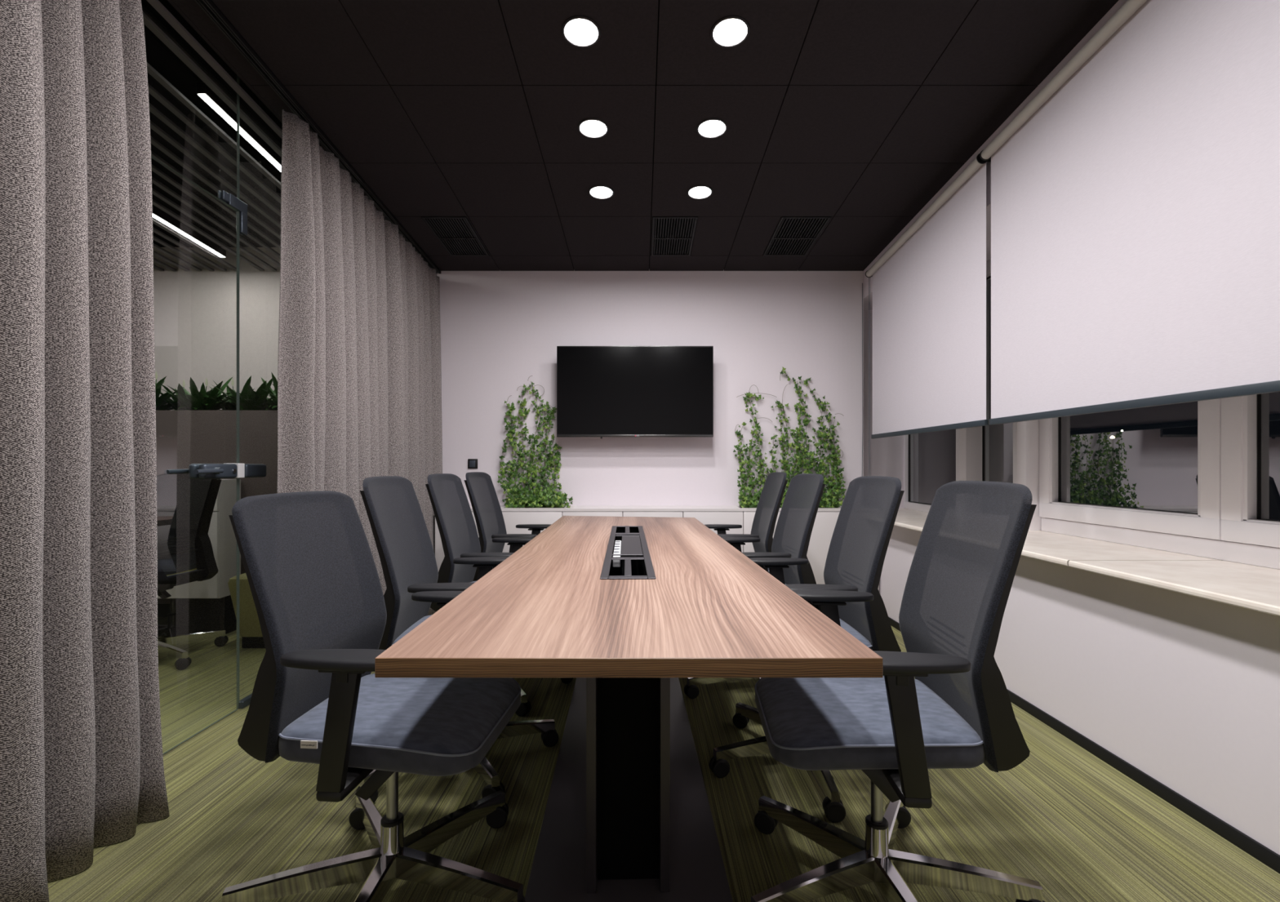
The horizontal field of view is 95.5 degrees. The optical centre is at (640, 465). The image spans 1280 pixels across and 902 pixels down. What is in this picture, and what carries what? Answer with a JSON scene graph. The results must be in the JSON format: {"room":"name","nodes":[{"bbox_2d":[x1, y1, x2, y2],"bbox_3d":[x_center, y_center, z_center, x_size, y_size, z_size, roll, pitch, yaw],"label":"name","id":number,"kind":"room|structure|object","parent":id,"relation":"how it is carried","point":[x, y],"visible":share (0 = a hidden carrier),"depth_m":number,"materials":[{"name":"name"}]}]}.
{"room":"office","nodes":[
{"label":"office","id":0,"kind":"room"},
{"bbox_2d":[151,75,266,708],"bbox_3d":[-1.815,-0.513,1.419,0.072,3.228,6.217,0,0,0],"label":"wall","id":1,"kind":"structure","parent":0,"point":[251,470],"depth_m":2.63,"materials":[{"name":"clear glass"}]},
{"bbox_2d":[151,156,244,754],"bbox_3d":[-1.815,-0.024,2.140,0.135,2.239,0.957,0,0,0],"label":"door","id":2,"kind":"structure","parent":1,"relation":"in","point":[195,471],"depth_m":2.54,"materials":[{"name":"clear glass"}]},
{"bbox_2d":[167,0,282,123],"bbox_3d":[-1.708,-1.885,1.415,0.015,0.742,6.231,0,0,0],"label":"trim","id":3,"kind":"structure","parent":1,"relation":"attached to","point":[171,2],"depth_m":2.37,"materials":[{"name":"black metal"}]},
{"bbox_2d":[152,247,863,505],"bbox_3d":[-2.232,-0.548,4.591,7.935,3.300,0.120,0,0,0],"label":"wall","id":4,"kind":"structure","parent":0,"point":[500,330],"depth_m":4.53,"materials":[{"name":"paint"}]},
{"bbox_2d":[467,458,477,468],"bbox_3d":[-1.305,-0.014,4.524,0.076,0.076,0.012,0,0,0],"label":"wall switch","id":5,"kind":"object","parent":4,"relation":"attached to","point":[472,463],"visible":1,"depth_m":4.52,"materials":[{"name":"black plastic"}]},
{"bbox_2d":[556,346,713,439],"bbox_3d":[-0.042,-0.550,4.447,1.176,0.697,0.166,0,0,0],"label":"television","id":6,"kind":"object","parent":4,"relation":"attached to","point":[602,391],"visible":1,"depth_m":4.37,"materials":[{"name":"black"}]},
{"bbox_2d":[862,283,862,476],"bbox_3d":[1.721,-0.557,4.516,0.011,1.718,0.005,0,0,0],"label":"cable","id":7,"kind":"object","parent":4,"relation":"attached to","point":[862,283],"visible":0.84,"depth_m":4.51,"materials":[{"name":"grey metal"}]},
{"bbox_2d":[141,0,1118,271],"bbox_3d":[-2.232,-1.849,1.476,7.935,0.672,6.351,0,0,0],"label":"ceiling","id":8,"kind":"structure","parent":0,"point":[857,113],"depth_m":2.73,"materials":[{"name":"black"}]},
{"bbox_2d":[152,205,226,257],"bbox_3d":[-3.070,-1.629,3.239,0.040,0.200,2.085,0,0,0],"label":"strip light","id":9,"kind":"object","parent":8,"relation":"attached to","point":[157,214],"visible":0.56,"depth_m":3.92,"materials":[{"name":"white plastic"}]},
{"bbox_2d":[196,82,281,171],"bbox_3d":[-1.952,-1.623,3.319,0.040,0.156,1.470,0,0,0],"label":"strip light","id":10,"kind":"object","parent":8,"relation":"attached to","point":[204,91],"visible":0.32,"depth_m":2.80,"materials":[{"name":"glowing white light diffuser"}]},
{"bbox_2d":[194,0,440,274],"bbox_3d":[-1.575,-1.723,1.424,0.044,0.462,6.208,0,0,0],"label":"rail","id":11,"kind":"object","parent":8,"relation":"attached to","point":[210,8],"visible":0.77,"depth_m":2.62,"materials":[{"name":"black metal"}]},
{"bbox_2d":[0,0,169,901],"bbox_3d":[-1.589,-0.329,1.284,0.286,2.854,1.170,0,0,0],"label":"curtain","id":12,"kind":"object","parent":11,"relation":"hanging from","point":[82,756],"visible":1,"depth_m":1.55,"materials":[{"name":"grey fabric"}]},
{"bbox_2d":[276,108,442,615],"bbox_3d":[-1.606,-0.262,3.543,0.264,2.721,1.937,0,0,0],"label":"curtain","id":13,"kind":"object","parent":11,"relation":"hanging from","point":[359,369],"visible":0.66,"depth_m":3.05,"materials":[{"name":"grey fabric"}]},
{"bbox_2d":[422,216,488,256],"bbox_3d":[-1.245,-1.559,3.963,0.280,0.058,0.563,0,0,0],"label":"ceiling vent","id":14,"kind":"object","parent":8,"relation":"in","point":[447,239],"visible":1,"depth_m":3.94,"materials":[{"name":"black metal"}]},
{"bbox_2d":[561,15,600,48],"bbox_3d":[-0.229,-1.678,2.247,0.152,0.027,0.151,0,0,4],"label":"recessed light","id":15,"kind":"object","parent":8,"relation":"in","point":[580,31],"visible":1,"depth_m":2.24,"materials":[{"name":"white plastic"}]},
{"bbox_2d":[577,117,608,138],"bbox_3d":[-0.229,-1.638,2.819,0.152,0.027,0.151,0,0,4],"label":"recessed light","id":16,"kind":"object","parent":8,"relation":"in","point":[590,127],"visible":1,"depth_m":2.81,"materials":[{"name":"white plastic"}]},
{"bbox_2d":[588,184,613,199],"bbox_3d":[-0.229,-1.597,3.391,0.152,0.027,0.151,0,0,4],"label":"recessed light","id":17,"kind":"object","parent":8,"relation":"in","point":[598,192],"visible":1,"depth_m":3.39,"materials":[{"name":"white plastic"}]},
{"bbox_2d":[651,216,697,256],"bbox_3d":[0.220,-1.559,3.963,0.284,0.058,0.563,0,0,0],"label":"ceiling vent","id":18,"kind":"object","parent":8,"relation":"in","point":[691,237],"visible":1,"depth_m":3.96,"materials":[{"name":"black metal"}]},
{"bbox_2d":[687,184,712,199],"bbox_3d":[0.346,-1.597,3.391,0.152,0.027,0.151,0,0,4],"label":"recessed light","id":19,"kind":"object","parent":8,"relation":"in","point":[696,192],"visible":1,"depth_m":3.39,"materials":[{"name":"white plastic"}]},
{"bbox_2d":[696,117,727,138],"bbox_3d":[0.346,-1.638,2.819,0.152,0.027,0.151,0,0,4],"label":"recessed light","id":20,"kind":"object","parent":8,"relation":"in","point":[713,127],"visible":1,"depth_m":2.81,"materials":[{"name":"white plastic"}]},
{"bbox_2d":[710,15,750,48],"bbox_3d":[0.346,-1.678,2.247,0.152,0.027,0.151,0,0,4],"label":"recessed light","id":21,"kind":"object","parent":8,"relation":"in","point":[729,31],"visible":1,"depth_m":2.24,"materials":[{"name":"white plastic"}]},
{"bbox_2d":[763,216,831,256],"bbox_3d":[1.049,-1.559,3.963,0.312,0.058,0.563,0,0,0],"label":"ceiling vent","id":22,"kind":"object","parent":8,"relation":"in","point":[813,238],"visible":1,"depth_m":3.95,"materials":[{"name":"black metal"}]},
{"bbox_2d":[47,625,1279,901],"bbox_3d":[-1.850,1.142,1.600,8.700,0.080,6.800,0,0,0],"label":"floor","id":23,"kind":"structure","parent":0,"point":[1064,819],"depth_m":1.81,"materials":[{"name":"carpet"}]},
{"bbox_2d":[156,473,228,670],"bbox_3d":[-2.806,0.571,3.274,0.736,1.061,0.697,0,0,4],"label":"office chair","id":24,"kind":"object","parent":23,"relation":"on","point":[185,505],"visible":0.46,"depth_m":3.33,"materials":[{"name":"black"}]},
{"bbox_2d":[157,479,240,635],"bbox_3d":[-3.300,0.597,3.821,1.200,1.010,0.218,0,0,0],"label":"storage cabinet","id":25,"kind":"object","parent":23,"relation":"on","point":[206,605],"visible":0.16,"depth_m":3.75,"materials":[{"name":"white paint"}]},
{"bbox_2d":[155,410,277,573],"bbox_3d":[-3.825,0.363,4.150,3.950,1.477,0.400,0,0,0],"label":"planter","id":26,"kind":"object","parent":23,"relation":"on","point":[184,438],"visible":0.02,"depth_m":3.95,"materials":[{"name":"grey dark brown-grey painted panel"}]},
{"bbox_2d":[155,376,166,388],"bbox_3d":[-3.620,-0.506,4.155,0.395,0.322,0.330,0,0,0],"label":"peace lily","id":27,"kind":"object","parent":26,"relation":"on","point":[162,381],"visible":0.02,"depth_m":4.21,"materials":[{"name":"green plant"}]},
{"bbox_2d":[155,371,191,410],"bbox_3d":[-3.398,-0.507,4.057,0.415,0.326,0.425,0,0,-28],"label":"peace lily","id":28,"kind":"object","parent":26,"relation":"on","point":[160,402],"visible":0.34,"depth_m":4.03,"materials":[{"name":"green plant"}]},
{"bbox_2d":[160,379,222,410],"bbox_3d":[-3.245,-0.484,4.188,0.542,0.279,0.406,0,0,44],"label":"peace lily","id":29,"kind":"object","parent":26,"relation":"on","point":[180,388],"visible":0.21,"depth_m":4.07,"materials":[{"name":"green plant"}]},
{"bbox_2d":[160,376,239,410],"bbox_3d":[-3.030,-0.498,4.076,0.462,0.307,0.437,0,0,0],"label":"peace lily","id":30,"kind":"object","parent":26,"relation":"on","point":[196,401],"visible":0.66,"depth_m":4.03,"materials":[{"name":"green plant"}]},
{"bbox_2d":[204,375,253,410],"bbox_3d":[-2.906,-0.489,4.174,0.380,0.288,0.401,0,0,40],"label":"peace lily","id":31,"kind":"object","parent":26,"relation":"on","point":[229,405],"visible":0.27,"depth_m":4.10,"materials":[{"name":"green plant"}]},
{"bbox_2d":[211,378,277,410],"bbox_3d":[-2.747,-0.485,4.083,0.420,0.280,0.412,0,0,0],"label":"peace lily","id":32,"kind":"object","parent":26,"relation":"on","point":[246,404],"visible":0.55,"depth_m":4.02,"materials":[{"name":"green plant"}]},
{"bbox_2d":[245,372,277,410],"bbox_3d":[-2.586,-0.495,4.166,0.446,0.300,0.470,0,0,0],"label":"peace lily","id":33,"kind":"object","parent":26,"relation":"on","point":[269,402],"visible":0.18,"depth_m":4.06,"materials":[{"name":"green plant"}]},
{"bbox_2d":[262,383,277,408],"bbox_3d":[-2.417,-0.509,4.093,0.496,0.328,0.436,0,0,0],"label":"peace lily","id":34,"kind":"object","parent":26,"relation":"on","point":[273,406],"visible":0.04,"depth_m":3.99,"materials":[{"name":"green plant"}]},
{"bbox_2d":[227,573,265,648],"bbox_3d":[-2.275,0.883,3.655,0.390,0.437,0.390,0,0,0],"label":"pouf","id":35,"kind":"object","parent":23,"relation":"on","point":[250,630],"visible":0.27,"depth_m":3.49,"materials":[{"name":"green"}]},
{"bbox_2d":[222,490,525,901],"bbox_3d":[-0.630,0.586,1.478,0.733,1.031,0.708,0,0,5],"label":"office chair","id":36,"kind":"object","parent":23,"relation":"on","point":[309,565],"visible":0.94,"depth_m":1.41,"materials":[{"name":"black fabric"}]},
{"bbox_2d":[355,475,558,803],"bbox_3d":[-0.687,0.571,2.212,0.736,1.061,0.697,0,0,-3],"label":"office chair","id":37,"kind":"object","parent":23,"relation":"on","point":[400,531],"visible":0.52,"depth_m":2.13,"materials":[{"name":"black fabric"}]},
{"bbox_2d":[435,511,502,571],"bbox_3d":[-1.242,0.718,4.356,0.483,0.768,0.320,0,0,0],"label":"base cabinet","id":38,"kind":"object","parent":23,"relation":"on","point":[439,553],"visible":0.09,"depth_m":4.20,"materials":[{"name":"white paint"}]},
{"bbox_2d":[425,473,573,716],"bbox_3d":[-0.711,0.571,2.892,0.736,1.061,0.697,0,0,0],"label":"office chair","id":39,"kind":"object","parent":23,"relation":"on","point":[455,522],"visible":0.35,"depth_m":2.83,"materials":[{"name":"black fabric"}]},
{"bbox_2d":[463,471,551,581],"bbox_3d":[-0.745,0.571,3.602,0.736,1.061,0.697,0,0,2],"label":"office chair","id":40,"kind":"object","parent":23,"relation":"on","point":[490,522],"visible":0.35,"depth_m":3.56,"materials":[{"name":"black fabric"}]},
{"bbox_2d":[502,511,563,552],"bbox_3d":[-0.782,0.718,4.356,0.434,0.768,0.320,0,0,0],"label":"base cabinet","id":41,"kind":"object","parent":23,"relation":"on","point":[512,518],"visible":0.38,"depth_m":4.20,"materials":[{"name":"white paint"}]},
{"bbox_2d":[562,511,622,516],"bbox_3d":[-0.347,0.718,4.356,0.434,0.768,0.320,0,0,0],"label":"base cabinet","id":42,"kind":"object","parent":23,"relation":"on","point":[607,513],"visible":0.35,"depth_m":4.20,"materials":[{"name":"white paint"}]},
{"bbox_2d":[374,515,883,901],"bbox_3d":[-0.057,0.724,2.573,0.929,0.754,3.042,0,0,-1],"label":"conference table","id":43,"kind":"object","parent":23,"relation":"on","point":[627,608],"visible":1,"depth_m":1.53,"materials":[{"name":"brown wood"}]},
{"bbox_2d":[600,525,656,579],"bbox_3d":[-0.058,0.405,2.576,0.211,0.115,1.559,0,0,0],"label":"cable tray","id":44,"kind":"object","parent":43,"relation":"on","point":[626,552],"depth_m":2.47,"materials":[{"name":"black metal"}]},
{"bbox_2d":[622,511,682,517],"bbox_3d":[0.089,0.718,4.356,0.434,0.768,0.320,0,0,0],"label":"base cabinet","id":45,"kind":"object","parent":23,"relation":"on","point":[625,513],"visible":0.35,"depth_m":4.20,"materials":[{"name":"white paint"}]},
{"bbox_2d":[682,511,742,552],"bbox_3d":[0.524,0.718,4.356,0.434,0.768,0.320,0,0,0],"label":"base cabinet","id":46,"kind":"object","parent":23,"relation":"on","point":[704,517],"visible":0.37,"depth_m":4.20,"materials":[{"name":"white paint"}]},
{"bbox_2d":[705,471,787,573],"bbox_3d":[0.581,0.571,3.543,0.736,1.061,0.697,0,0,0],"label":"office chair","id":47,"kind":"object","parent":23,"relation":"on","point":[766,512],"visible":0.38,"depth_m":3.57,"materials":[{"name":"black fabric"}]},
{"bbox_2d":[684,473,825,698],"bbox_3d":[0.572,0.571,2.848,0.736,1.061,0.697,0,0,-3],"label":"office chair","id":48,"kind":"object","parent":23,"relation":"on","point":[796,520],"visible":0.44,"depth_m":2.81,"materials":[{"name":"black fabric"}]},
{"bbox_2d":[742,511,780,552],"bbox_3d":[0.960,0.718,4.356,0.434,0.768,0.320,0,0,0],"label":"base cabinet","id":49,"kind":"object","parent":23,"relation":"on","point":[748,516],"visible":0.17,"depth_m":4.20,"materials":[{"name":"white paint"}]},
{"bbox_2d":[709,475,904,822],"bbox_3d":[0.614,0.571,2.138,0.736,1.061,0.697,0,0,0],"label":"office chair","id":50,"kind":"object","parent":23,"relation":"on","point":[865,522],"visible":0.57,"depth_m":2.08,"materials":[{"name":"black fabric"}]},
{"bbox_2d":[806,511,879,591],"bbox_3d":[1.450,0.718,4.356,0.542,0.768,0.320,0,0,0],"label":"base cabinet","id":51,"kind":"object","parent":23,"relation":"on","point":[824,523],"visible":0.02,"depth_m":4.20,"materials":[{"name":"white paint"}]},
{"bbox_2d":[469,505,841,511],"bbox_3d":[0.118,0.321,4.362,3.207,0.018,0.333,0,0,0],"label":"countertop","id":52,"kind":"structure","parent":51,"relation":"on","point":[573,508],"depth_m":4.20,"materials":[{"name":"white paint"}]},
{"bbox_2d":[497,375,573,507],"bbox_3d":[-0.803,-0.173,4.403,0.581,1.049,0.246,0,0,0],"label":"ivy plant","id":53,"kind":"object","parent":52,"relation":"on","point":[538,499],"visible":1,"depth_m":4.46,"materials":[{"name":"green plant"}]},
{"bbox_2d":[733,385,782,507],"bbox_3d":[0.898,-0.137,4.402,0.376,0.976,0.244,0,0,0],"label":"ivy plant","id":54,"kind":"object","parent":52,"relation":"on","point":[746,502],"visible":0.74,"depth_m":4.46,"materials":[{"name":"green plant"}]},
{"bbox_2d":[770,367,846,507],"bbox_3d":[1.291,-0.207,4.404,0.564,1.117,0.247,0,0,0],"label":"ivy plant","id":55,"kind":"object","parent":52,"relation":"on","point":[829,502],"visible":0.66,"depth_m":4.47,"materials":[{"name":"green plant"}]},
{"bbox_2d":[751,480,1045,901],"bbox_3d":[0.620,0.571,1.473,0.731,1.061,0.726,0,0,4],"label":"office chair","id":56,"kind":"object","parent":23,"relation":"on","point":[957,711],"visible":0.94,"depth_m":1.39,"materials":[{"name":"black fabric"}]},
{"bbox_2d":[863,0,1279,854],"bbox_3d":[2.027,-0.548,1.590,0.585,3.300,6.780,0,0,0],"label":"wall","id":57,"kind":"structure","parent":0,"point":[1184,689],"depth_m":2.03,"materials":[{"name":"paint"}]},
{"bbox_2d":[903,434,931,512],"bbox_3d":[2.235,-0.470,4.343,0.070,1.656,1.082,0,0,0],"label":"window","id":58,"kind":"structure","parent":57,"relation":"in","point":[908,503],"depth_m":4.84,"materials":[{"name":"white plastic"}]},
{"bbox_2d":[865,153,991,475],"bbox_3d":[1.689,-0.589,3.572,0.090,1.882,1.458,0,0,0],"label":"roller blind","id":59,"kind":"object","parent":57,"relation":"attached to","point":[929,287],"visible":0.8,"depth_m":3.36,"materials":[{"name":"grey fabric"}]},
{"bbox_2d":[955,280,989,481],"bbox_3d":[2.178,-0.470,3.819,0.185,1.656,0.058,0,0,0],"label":"trim","id":60,"kind":"structure","parent":57,"relation":"attached to","point":[968,440],"depth_m":3.79,"materials":[{"name":"white plastic"}]},
{"bbox_2d":[982,259,991,480],"bbox_3d":[2.235,-0.470,3.525,0.070,1.656,0.626,0,0,0],"label":"window","id":61,"kind":"structure","parent":57,"relation":"in","point":[988,262],"depth_m":3.79,"materials":[{"name":"glass"}]},
{"bbox_2d":[1013,419,1040,530],"bbox_3d":[2.178,-0.470,3.229,0.185,1.656,0.058,0,0,0],"label":"trim","id":62,"kind":"structure","parent":57,"relation":"attached to","point":[1025,433],"depth_m":3.20,"materials":[{"name":"white plastic"}]},
{"bbox_2d":[888,616,1279,873],"bbox_3d":[1.730,1.079,1.248,0.011,0.046,5.896,0,0,0],"label":"baseboard","id":63,"kind":"structure","parent":57,"relation":"attached to","point":[1255,849],"depth_m":1.93,"materials":[{"name":"black"}]},
{"bbox_2d":[893,508,1279,616],"bbox_3d":[1.907,0.370,1.704,0.585,0.024,6.307,0,0,0],"label":"windowsill","id":64,"kind":"structure","parent":57,"relation":"attached to","point":[1256,588],"depth_m":2.04,"materials":[{"name":"stone"}]},
{"bbox_2d":[979,0,1279,425],"bbox_3d":[1.689,-0.943,1.711,0.090,1.493,2.226,0,0,0],"label":"roller blind","id":65,"kind":"object","parent":57,"relation":"attached to","point":[1135,197],"visible":1,"depth_m":1.95,"materials":[{"name":"grey fabric"}]},
{"bbox_2d":[1036,393,1279,569],"bbox_3d":[2.222,-0.470,2.196,0.097,1.656,2.034,0,0,0],"label":"window","id":66,"kind":"structure","parent":57,"relation":"in","point":[1228,524],"depth_m":2.24,"materials":[{"name":"white plastic"}]},
{"label":"outside","id":67,"kind":"structure","parent":0,"visible":0},
{"bbox_2d":[1110,435,1114,506],"bbox_3d":[32.440,1.020,40.000,0.242,6.120,0.242,0,0,0],"label":"street lamp","id":68,"kind":"object","parent":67,"point":[1111,437],"visible":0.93,"depth_m":39.96,"materials":[{"name":"grey metal"}]},
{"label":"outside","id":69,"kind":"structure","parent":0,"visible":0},
{"bbox_2d":[1120,429,1123,488],"bbox_3d":[49.650,-0.630,60.000,0.154,6.120,0.154,0,0,0],"label":"street lamp","id":70,"kind":"object","parent":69,"point":[1122,430],"visible":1,"depth_m":59.96,"materials":[{"name":"grey metal"}]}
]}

